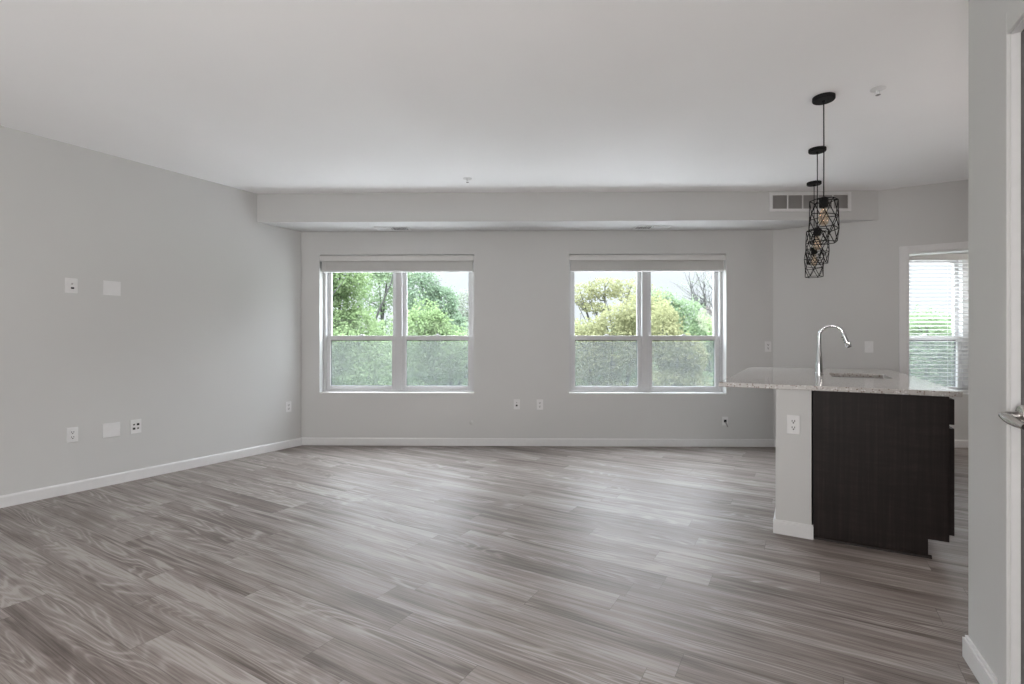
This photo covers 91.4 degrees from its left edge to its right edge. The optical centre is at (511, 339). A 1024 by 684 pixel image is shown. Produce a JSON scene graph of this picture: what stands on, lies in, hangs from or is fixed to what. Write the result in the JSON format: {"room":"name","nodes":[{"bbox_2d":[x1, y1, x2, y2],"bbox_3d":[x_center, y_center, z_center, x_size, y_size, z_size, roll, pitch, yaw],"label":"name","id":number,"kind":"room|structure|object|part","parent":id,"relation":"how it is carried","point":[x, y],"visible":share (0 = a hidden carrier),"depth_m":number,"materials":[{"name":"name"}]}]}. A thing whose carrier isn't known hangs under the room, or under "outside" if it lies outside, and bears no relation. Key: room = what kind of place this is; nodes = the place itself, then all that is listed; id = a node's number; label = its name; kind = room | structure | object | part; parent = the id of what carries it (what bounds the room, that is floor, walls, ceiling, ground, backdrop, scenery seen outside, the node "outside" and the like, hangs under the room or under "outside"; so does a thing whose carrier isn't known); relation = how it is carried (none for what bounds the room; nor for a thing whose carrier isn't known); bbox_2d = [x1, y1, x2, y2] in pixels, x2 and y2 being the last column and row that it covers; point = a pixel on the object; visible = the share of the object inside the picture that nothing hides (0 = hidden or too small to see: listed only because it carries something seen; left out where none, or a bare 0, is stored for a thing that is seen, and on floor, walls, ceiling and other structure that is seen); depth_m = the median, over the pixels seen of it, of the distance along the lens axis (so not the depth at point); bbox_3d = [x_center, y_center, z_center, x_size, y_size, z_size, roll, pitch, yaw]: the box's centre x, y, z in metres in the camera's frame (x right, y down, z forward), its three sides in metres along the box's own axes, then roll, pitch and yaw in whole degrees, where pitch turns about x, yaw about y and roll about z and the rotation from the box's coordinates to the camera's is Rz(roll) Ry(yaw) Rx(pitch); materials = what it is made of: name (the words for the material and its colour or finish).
{"room":"empty living room","nodes":[
{"label":"empty living room","id":0,"kind":"room"},
{"bbox_2d":[0,126,300,495],"bbox_3d":[-4.114,-0.167,2.974,0.150,2.740,6.450,0,0,30],"label":"wall","id":1,"kind":"structure","parent":0,"point":[200,344],"depth_m":4.27,"materials":[{"name":"paint"}]},
{"bbox_2d":[65,278,77,292],"bbox_3d":[-3.457,-0.427,3.925,0.016,0.117,0.080,0,0,30],"label":"plate","id":2,"kind":"object","parent":1,"relation":"attached to","point":[71,284],"visible":1,"depth_m":3.92,"materials":[{"name":"white plastic"}]},
{"bbox_2d":[67,427,77,442],"bbox_3d":[-3.457,0.747,3.933,0.009,0.117,0.072,0,0,31],"label":"wall outlet","id":3,"kind":"object","parent":1,"relation":"attached to","point":[72,433],"visible":1,"depth_m":3.93,"materials":[{"name":"white plastic"}]},
{"bbox_2d":[103,422,119,437],"bbox_3d":[-3.327,0.748,4.155,0.008,0.118,0.122,0,0,30],"label":"blank plate","id":4,"kind":"object","parent":1,"relation":"attached to","point":[109,429],"visible":1,"depth_m":4.15,"materials":[{"name":"white plastic"}]},
{"bbox_2d":[103,280,120,295],"bbox_3d":[-3.326,-0.430,4.157,0.008,0.118,0.122,0,0,31],"label":"blank plate","id":5,"kind":"object","parent":1,"relation":"attached to","point":[109,287],"visible":1,"depth_m":4.16,"materials":[{"name":"white plastic"}]},
{"bbox_2d":[130,419,140,433],"bbox_3d":[-3.238,0.744,4.305,0.008,0.118,0.082,0,0,31],"label":"jack plate","id":6,"kind":"object","parent":1,"relation":"attached to","point":[135,425],"visible":1,"depth_m":4.30,"materials":[{"name":"white plastic"}]},
{"bbox_2d":[0,438,301,507],"bbox_3d":[-4.001,1.160,3.003,0.019,0.086,6.314,0,0,30],"label":"baseboard","id":7,"kind":"structure","parent":1,"relation":"attached to","point":[22,497],"depth_m":4.28,"materials":[{"name":"white wood"}]},
{"bbox_2d":[286,401,290,411],"bbox_3d":[-2.490,0.745,5.573,0.009,0.117,0.072,0,0,30],"label":"wall outlet","id":8,"kind":"object","parent":1,"relation":"attached to","point":[288,404],"visible":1,"depth_m":5.57,"materials":[{"name":"white plastic"}]},
{"bbox_2d":[0,0,967,193],"bbox_3d":[1.971,-1.597,2.400,10.973,0.120,11.376,0,0,31],"label":"ceiling","id":9,"kind":"structure","parent":0,"point":[254,96],"depth_m":3.09,"materials":[{"name":"paint"}]},
{"bbox_2d":[804,180,823,277],"bbox_3d":[2.946,-1.075,4.876,0.173,0.924,0.171,0,0,26],"label":"pendant light","id":10,"kind":"object","parent":9,"relation":"hanging from","point":[811,183],"visible":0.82,"depth_m":4.86,"materials":[{"name":"black metal"}]},
{"bbox_3d":[2.946,-0.750,4.876,0.173,0.275,0.171,0,0,25],"label":"lamp shade","id":11,"kind":"part","parent":10,"relation":"part of","materials":[{"name":"black metal"}]},
{"bbox_3d":[2.946,-1.202,4.876,0.007,0.610,0.007,0,0,-42],"label":"cord","id":12,"kind":"part","parent":10,"relation":"part of","materials":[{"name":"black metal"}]},
{"bbox_2d":[805,146,829,264],"bbox_3d":[2.456,-1.075,4.023,0.171,0.924,0.173,0,0,-17],"label":"pendant light","id":13,"kind":"object","parent":9,"relation":"hanging from","point":[817,150],"visible":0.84,"depth_m":4.02,"materials":[{"name":"black metal"}]},
{"bbox_3d":[2.456,-0.750,4.023,0.171,0.275,0.173,0,0,-16],"label":"lamp shade","id":14,"kind":"part","parent":13,"relation":"part of","materials":[{"name":"black metal"}]},
{"bbox_3d":[2.457,-1.202,4.023,0.008,0.610,0.007,0,0,-17],"label":"cord","id":15,"kind":"part","parent":13,"relation":"part of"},
{"bbox_2d":[808,92,839,244],"bbox_3d":[1.972,-1.075,3.163,0.171,0.924,0.173,0,0,22],"label":"pendant light","id":16,"kind":"object","parent":9,"relation":"hanging from","point":[827,97],"visible":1,"depth_m":3.15,"materials":[{"name":"black metal"}]},
{"bbox_3d":[1.972,-0.750,3.163,0.171,0.275,0.173,0,0,23],"label":"lamp shade","id":17,"kind":"part","parent":16,"relation":"part of","materials":[{"name":"black metal"}]},
{"bbox_2d":[819,196,828,208],"bbox_3d":[1.972,-0.872,3.163,0.052,0.070,0.052,0,0,23],"label":"socket","id":18,"kind":"object","parent":16,"relation":"attached to","point":[825,201],"depth_m":3.14,"materials":[{"name":"black metal"}]},
{"bbox_3d":[1.972,-1.202,3.162,0.007,0.610,0.007,0,0,0],"label":"cord","id":19,"kind":"part","parent":16,"relation":"part of","materials":[{"name":"black metal"}]},
{"bbox_2d":[870,85,886,95],"bbox_3d":[2.240,-1.517,3.060,0.084,0.040,0.084,0,0,0],"label":"sprinkler","id":20,"kind":"object","parent":9,"relation":"attached to","point":[876,89],"visible":1,"depth_m":3.05,"materials":[{"name":"white plastic"}]},
{"bbox_2d":[0,445,978,683],"bbox_3d":[1.971,1.263,2.400,10.973,0.120,11.376,0,0,31],"label":"floor","id":21,"kind":"structure","parent":0,"point":[303,564],"depth_m":2.49,"materials":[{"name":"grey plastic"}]},
{"bbox_2d":[811,391,811,492],"bbox_3d":[2.627,0.756,3.715,0.688,0.894,1.058,0,0,31],"label":"base cabinet","id":22,"kind":"object","parent":21,"relation":"on","point":[811,391],"visible":0.05,"depth_m":3.92,"materials":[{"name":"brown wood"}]},
{"bbox_2d":[719,367,961,396],"bbox_3d":[2.469,0.291,3.976,1.214,0.029,2.330,0,0,31],"label":"countertop","id":23,"kind":"structure","parent":22,"relation":"on","point":[894,382],"depth_m":3.33,"materials":[{"name":"stone"}]},
{"bbox_2d":[815,324,851,373],"bbox_3d":[2.583,0.074,4.027,0.252,0.404,0.092,0,0,30],"label":"kitchen faucet","id":24,"kind":"object","parent":23,"relation":"on","point":[819,362],"visible":0.99,"depth_m":4.04,"materials":[{"name":"silver metal"}]},
{"bbox_2d":[812,391,953,558],"bbox_3d":[2.238,0.756,3.055,0.688,0.894,0.471,0,0,31],"label":"base cabinet","id":25,"kind":"object","parent":21,"relation":"on","point":[883,464],"visible":0.95,"depth_m":2.86,"materials":[{"name":"brown wood"}]},
{"bbox_3d":[2.068,1.194,2.889,0.556,0.018,0.013,0,0,30],"label":"shoe moulding","id":26,"kind":"part","parent":25,"relation":"part of","materials":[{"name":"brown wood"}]},
{"bbox_3d":[2.502,0.391,2.907,0.021,0.139,0.452,0,0,31],"label":"drawer","id":27,"kind":"part","parent":25,"relation":"part of","materials":[{"name":"brown wood"}]},
{"bbox_3d":[2.502,0.772,2.907,0.021,0.582,0.452,0,0,31],"label":"cabinet door","id":28,"kind":"part","parent":25,"relation":"part of","materials":[{"name":"brown wood"}]},
{"bbox_2d":[301,230,967,439],"bbox_3d":[2.571,-0.167,5.752,10.450,2.740,0.220,0,0,1],"label":"wall","id":29,"kind":"structure","parent":0,"point":[521,278],"depth_m":5.68,"materials":[{"name":"paint"}]},
{"bbox_2d":[374,227,410,230],"bbox_3d":[-1.324,-1.234,5.543,0.380,0.007,0.180,0,0,1],"label":"air vent","id":30,"kind":"object","parent":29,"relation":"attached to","point":[376,228],"visible":1,"depth_m":5.54,"materials":[{"name":"white metal"}]},
{"bbox_2d":[319,262,473,393],"bbox_3d":[-1.317,-0.180,5.806,1.770,1.590,0.204,0,0,1],"label":"window","id":31,"kind":"structure","parent":29,"relation":"in","point":[399,339],"depth_m":5.82,"materials":[{"name":"white plastic"}]},
{"bbox_3d":[-1.759,0.266,5.847,0.815,0.630,0.038,0,0,1],"label":"sash","id":32,"kind":"part","parent":31,"relation":"part of","materials":[{"name":"white plastic"}]},
{"bbox_3d":[-1.759,-0.469,5.888,0.815,0.933,0.032,0,0,1],"label":"sash","id":33,"kind":"part","parent":31,"relation":"part of","materials":[{"name":"clear glass"}]},
{"bbox_3d":[-1.317,0.608,5.756,1.770,0.014,0.104,0,0,1],"label":"sill","id":34,"kind":"part","parent":31,"relation":"part of","materials":[{"name":"white wood"}]},
{"bbox_2d":[320,255,473,329],"bbox_3d":[-1.318,-0.541,5.743,1.758,0.848,0.081,0,0,1],"label":"window blind","id":35,"kind":"object","parent":31,"relation":"attached to","point":[368,263],"visible":1,"depth_m":5.72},
{"bbox_3d":[-1.317,-0.790,5.755,1.734,0.018,0.054,0,0,1],"label":"rail","id":36,"kind":"part","parent":35,"relation":"part of","materials":[{"name":"white plastic"}]},
{"bbox_3d":[-0.873,0.266,5.832,0.815,0.630,0.038,0,0,1],"label":"sash","id":37,"kind":"part","parent":31,"relation":"part of","materials":[{"name":"white plastic"}]},
{"bbox_3d":[-0.872,-0.469,5.873,0.815,0.933,0.032,0,0,1],"label":"sash","id":38,"kind":"part","parent":31,"relation":"part of","materials":[{"name":"clear glass"}]},
{"bbox_2d":[514,399,519,408],"bbox_3d":[0.053,0.732,5.677,0.070,0.112,0.016,0,0,1],"label":"plate","id":39,"kind":"object","parent":29,"relation":"attached to","point":[516,401],"visible":1,"depth_m":5.68,"materials":[{"name":"white plastic"}]},
{"bbox_2d":[302,437,772,446],"bbox_3d":[0.269,1.160,5.674,5.348,0.086,0.014,0,0,1],"label":"baseboard","id":40,"kind":"structure","parent":29,"relation":"attached to","point":[305,441],"depth_m":5.67,"materials":[{"name":"white wood"}]},
{"bbox_2d":[537,400,542,409],"bbox_3d":[0.316,0.735,5.676,0.072,0.117,0.009,0,0,1],"label":"wall outlet","id":41,"kind":"object","parent":29,"relation":"attached to","point":[539,402],"visible":1,"depth_m":5.67,"materials":[{"name":"white plastic"}]},
{"bbox_2d":[569,256,725,393],"bbox_3d":[1.535,-0.180,5.757,1.770,1.590,0.204,0,0,1],"label":"window","id":42,"kind":"structure","parent":29,"relation":"in","point":[643,337],"depth_m":5.77,"materials":[{"name":"white plastic"}]},
{"bbox_3d":[1.093,-0.469,5.839,0.815,0.933,0.032,0,0,1],"label":"sash","id":43,"kind":"part","parent":42,"relation":"part of","materials":[{"name":"clear glass"}]},
{"bbox_3d":[1.092,0.266,5.798,0.815,0.630,0.038,0,0,1],"label":"sash","id":44,"kind":"part","parent":42,"relation":"part of","materials":[{"name":"white plastic"}]},
{"bbox_3d":[1.534,0.608,5.707,1.770,0.014,0.104,0,0,1],"label":"sill","id":45,"kind":"part","parent":42,"relation":"part of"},
{"bbox_2d":[570,254,725,329],"bbox_3d":[1.534,-0.541,5.694,1.758,0.848,0.081,0,0,1],"label":"window blind","id":46,"kind":"object","parent":42,"relation":"attached to","point":[710,262],"visible":1,"depth_m":5.67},
{"bbox_3d":[1.534,-0.790,5.706,1.734,0.018,0.054,0,0,1],"label":"rail","id":47,"kind":"part","parent":46,"relation":"part of","materials":[{"name":"white plastic"}]},
{"bbox_3d":[1.980,-0.469,5.824,0.815,0.933,0.032,0,0,1],"label":"sash","id":48,"kind":"part","parent":42,"relation":"part of","materials":[{"name":"clear glass"}]},
{"bbox_3d":[1.979,0.266,5.783,0.815,0.630,0.038,0,0,1],"label":"sash","id":49,"kind":"part","parent":42,"relation":"part of","materials":[{"name":"white plastic"}]},
{"bbox_2d":[632,226,670,229],"bbox_3d":[1.534,-1.234,5.494,0.380,0.007,0.180,0,0,1],"label":"air vent","id":50,"kind":"object","parent":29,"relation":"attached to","point":[635,227],"visible":1,"depth_m":5.49,"materials":[{"name":"white metal"}]},
{"bbox_2d":[722,417,727,426],"bbox_3d":[2.404,0.921,5.623,0.066,0.113,0.043,0,0,1],"label":"cable plate","id":51,"kind":"object","parent":29,"relation":"attached to","point":[724,419],"visible":1,"depth_m":5.64,"materials":[{"name":"white plastic"}]},
{"bbox_2d":[765,341,770,351],"bbox_3d":[2.884,0.074,5.631,0.072,0.117,0.009,0,0,1],"label":"wall outlet","id":52,"kind":"object","parent":29,"relation":"attached to","point":[767,343],"visible":1,"depth_m":5.63,"materials":[{"name":"white plastic"}]},
{"bbox_2d":[776,389,810,524],"bbox_3d":[2.246,0.754,3.951,0.192,0.897,2.040,0,0,31],"label":"wall","id":53,"kind":"structure","parent":0,"point":[793,451],"depth_m":3.07,"materials":[{"name":"paint"}]},
{"bbox_2d":[773,507,812,539],"bbox_3d":[2.241,1.160,3.946,0.216,0.086,2.054,0,0,30],"label":"baseboard","id":54,"kind":"structure","parent":53,"relation":"attached to","point":[795,529],"depth_m":3.06,"materials":[{"name":"white wood"}]},
{"bbox_2d":[787,415,799,434],"bbox_3d":[1.727,0.520,3.068,0.072,0.117,0.009,0,0,31],"label":"wall outlet","id":55,"kind":"object","parent":53,"relation":"attached to","point":[793,421],"visible":1,"depth_m":3.06,"materials":[{"name":"white plastic"}]},
{"bbox_2d":[773,180,967,438],"bbox_3d":[6.285,-0.167,3.735,7.760,2.740,0.120,0,0,30],"label":"wall","id":56,"kind":"structure","parent":0,"point":[857,292],"depth_m":5.24,"materials":[{"name":"paint"}]},
{"bbox_2d":[257,191,877,231],"bbox_3d":[0.549,-1.387,5.439,6.453,0.300,0.474,0,0,1],"label":"soffit","id":57,"kind":"object","parent":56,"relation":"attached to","point":[712,210],"depth_m":5.22,"materials":[{"name":"paint"}]},
{"bbox_2d":[769,192,850,211],"bbox_3d":[3.073,-1.424,5.154,0.836,0.200,0.011,0,0,1],"label":"air vent","id":58,"kind":"object","parent":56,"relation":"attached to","point":[778,201],"visible":0.91,"depth_m":5.15,"materials":[{"name":"white metal"}]},
{"bbox_2d":[865,341,872,352],"bbox_3d":[3.699,0.073,5.179,0.074,0.116,0.016,0,0,31],"label":"light switch","id":59,"kind":"object","parent":56,"relation":"attached to","point":[868,344],"visible":1,"depth_m":5.18,"materials":[{"name":"white plastic"}]},
{"bbox_2d":[899,242,967,374],"bbox_3d":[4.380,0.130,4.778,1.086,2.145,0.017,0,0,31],"label":"trim","id":60,"kind":"structure","parent":56,"relation":"attached to","point":[904,250],"depth_m":5.02,"materials":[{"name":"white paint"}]},
{"bbox_2d":[909,260,967,394],"bbox_3d":[5.171,-0.180,5.695,1.770,1.590,0.204,0,0,1],"label":"window","id":61,"kind":"structure","parent":56,"relation":"in","point":[960,352],"depth_m":5.71,"materials":[{"name":"white plastic"}]},
{"bbox_3d":[4.728,-0.469,5.776,0.815,0.933,0.032,0,0,1],"label":"sash","id":62,"kind":"part","parent":61,"relation":"part of","materials":[{"name":"white plastic"}]},
{"bbox_3d":[4.728,0.266,5.735,0.815,0.630,0.038,0,0,1],"label":"sash","id":63,"kind":"part","parent":61,"relation":"part of","materials":[{"name":"white plastic"}]},
{"bbox_2d":[909,254,967,392],"bbox_3d":[5.170,-0.188,5.633,1.758,1.558,0.083,0,0,1],"label":"window blind","id":64,"kind":"object","parent":61,"relation":"attached to","point":[932,257],"visible":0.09,"depth_m":5.64,"materials":[{"name":"white plastic"}]},
{"bbox_3d":[5.170,-0.167,5.645,1.372,1.480,0.058,0,0,1],"label":"ladder cord","id":65,"kind":"part","parent":64,"relation":"part of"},
{"bbox_2d":[954,440,967,447],"bbox_3d":[5.494,1.160,5.584,4.600,0.086,0.014,0,0,1],"label":"baseboard","id":66,"kind":"structure","parent":56,"relation":"attached to","point":[957,443],"depth_m":5.59,"materials":[{"name":"white wood"}]},
{"bbox_2d":[968,0,1015,678],"bbox_3d":[0.650,-0.167,-0.377,0.142,2.740,5.000,0,0,27],"label":"wall","id":67,"kind":"structure","parent":0,"point":[984,16],"depth_m":1.75,"materials":[{"name":"paint"}]},
{"bbox_2d":[962,635,997,683],"bbox_3d":[1.711,1.160,1.727,0.154,0.086,0.316,0,0,27],"label":"baseboard","id":68,"kind":"structure","parent":67,"relation":"attached to","point":[972,656],"depth_m":1.77,"materials":[{"name":"white wood"}]},
{"bbox_2d":[998,0,1023,683],"bbox_3d":[1.384,0.091,1.126,0.193,2.223,1.050,0,0,27],"label":"door","id":69,"kind":"structure","parent":67,"relation":"in","point":[1011,27],"depth_m":1.55,"materials":[{"name":"paint"}]},
{"bbox_3d":[1.468,0.236,1.468,0.030,0.038,0.106,0,0,19],"label":"lever","id":70,"kind":"part","parent":69,"relation":"part of","materials":[{"name":"silver metal"}]},
{"bbox_3d":[1.513,0.227,1.496,0.055,0.066,0.066,0,0,27],"label":"handle","id":71,"kind":"part","parent":69,"relation":"part of","materials":[{"name":"silver metal"}]},
{"label":"ground","id":72,"kind":"structure","parent":0,"visible":0},
{"bbox_2d":[575,330,636,385],"bbox_3d":[8.288,3.483,44.896,5.011,9.472,10.546,0,0,-30],"label":"tree","id":73,"kind":"object","parent":72,"relation":"on","point":[635,372],"visible":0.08,"depth_m":42.73,"materials":[{"name":"green plant"}]},
{"bbox_2d":[655,328,712,382],"bbox_3d":[17.046,3.247,45.756,11.073,9.946,5.262,0,0,-14],"label":"tree","id":74,"kind":"object","parent":72,"relation":"on","point":[707,366],"visible":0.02,"depth_m":45.23,"materials":[{"name":"green plant"}]},
{"bbox_2d":[910,344,939,381],"bbox_3d":[34.082,3.483,46.221,10.546,9.472,5.011,0,0,17],"label":"tree","id":75,"kind":"object","parent":72,"relation":"on","point":[929,344],"visible":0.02,"depth_m":44.66,"materials":[{"name":"green plant"}]},
{"label":"pavement","id":76,"kind":"object","parent":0,"visible":0},
{"bbox_2d":[332,272,408,384],"bbox_3d":[-4.747,2.234,12.874,5.529,11.958,3.691,0,0,-4],"label":"leafy tree","id":77,"kind":"object","parent":76,"relation":"on","point":[348,357],"visible":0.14,"depth_m":12.79,"materials":[{"name":"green plant"}]},
{"bbox_2d":[350,272,416,381],"bbox_3d":[-5.038,2.183,18.352,3.495,12.058,2.986,0,0,27],"label":"leafy tree","id":78,"kind":"object","parent":76,"relation":"on","point":[380,276],"visible":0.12,"depth_m":18.16,"materials":[{"name":"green plant"}]},
{"bbox_2d":[382,291,467,384],"bbox_3d":[-1.984,3.289,16.389,4.976,9.850,2.958,0,0,-7],"label":"leafy tree","id":79,"kind":"object","parent":76,"relation":"on","point":[432,351],"visible":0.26,"depth_m":16.04,"materials":[{"name":"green plant"}]},
{"bbox_2d":[407,272,467,384],"bbox_3d":[-3.463,2.009,24.044,4.402,12.405,2.821,0,0,8],"label":"leafy tree","id":80,"kind":"object","parent":76,"relation":"on","point":[434,293],"visible":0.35,"depth_m":23.71,"materials":[{"name":"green plant"}]},
{"bbox_2d":[455,288,467,381],"bbox_3d":[-1.578,2.579,29.057,4.318,11.266,3.073,0,0,-31],"label":"leafy tree","id":81,"kind":"object","parent":76,"relation":"on","point":[461,304],"visible":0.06,"depth_m":28.76,"materials":[{"name":"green plant"}]},
{"bbox_2d":[575,277,654,385],"bbox_3d":[3.315,2.980,17.430,3.569,10.454,1.385,0,0,0],"label":"leafy tree","id":82,"kind":"object","parent":76,"relation":"on","point":[617,287],"visible":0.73,"depth_m":17.31,"materials":[{"name":"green plant"}]},
{"bbox_2d":[575,287,674,385],"bbox_3d":[2.747,3.412,13.005,4.534,9.602,2.836,0,0,0],"label":"leafy tree","id":83,"kind":"object","parent":76,"relation":"on","point":[601,358],"visible":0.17,"depth_m":12.64,"materials":[{"name":"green plant"}]},
{"bbox_2d":[631,286,712,385],"bbox_3d":[5.388,3.249,15.380,4.125,9.927,1.778,0,0,0],"label":"leafy tree","id":84,"kind":"object","parent":76,"relation":"on","point":[695,319],"visible":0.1,"depth_m":15.28,"materials":[{"name":"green plant"}]},
{"bbox_2d":[636,295,712,385],"bbox_3d":[3.652,3.606,10.819,2.014,9.211,1.764,0,0,-9],"label":"leafy tree","id":85,"kind":"object","parent":76,"relation":"on","point":[689,363],"visible":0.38,"depth_m":10.65,"materials":[{"name":"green plant"}]},
{"bbox_2d":[672,272,712,372],"bbox_3d":[7.756,2.542,20.571,5.605,11.324,1.857,0,0,0],"label":"bare tree","id":86,"kind":"object","parent":76,"relation":"on","point":[703,297],"visible":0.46,"depth_m":20.36,"materials":[{"name":"grey plant"}]},
{"bbox_2d":[683,308,712,383],"bbox_3d":[7.332,3.518,18.005,4.336,9.391,2.766,0,0,-4],"label":"leafy tree","id":87,"kind":"object","parent":76,"relation":"on","point":[709,320],"visible":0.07,"depth_m":17.89,"materials":[{"name":"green plant"}]},
{"bbox_2d":[909,303,953,385],"bbox_3d":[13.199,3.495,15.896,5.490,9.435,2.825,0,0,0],"label":"leafy tree","id":88,"kind":"object","parent":76,"relation":"on","point":[913,350],"visible":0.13,"depth_m":15.66,"materials":[{"name":"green plant"}]}
]}

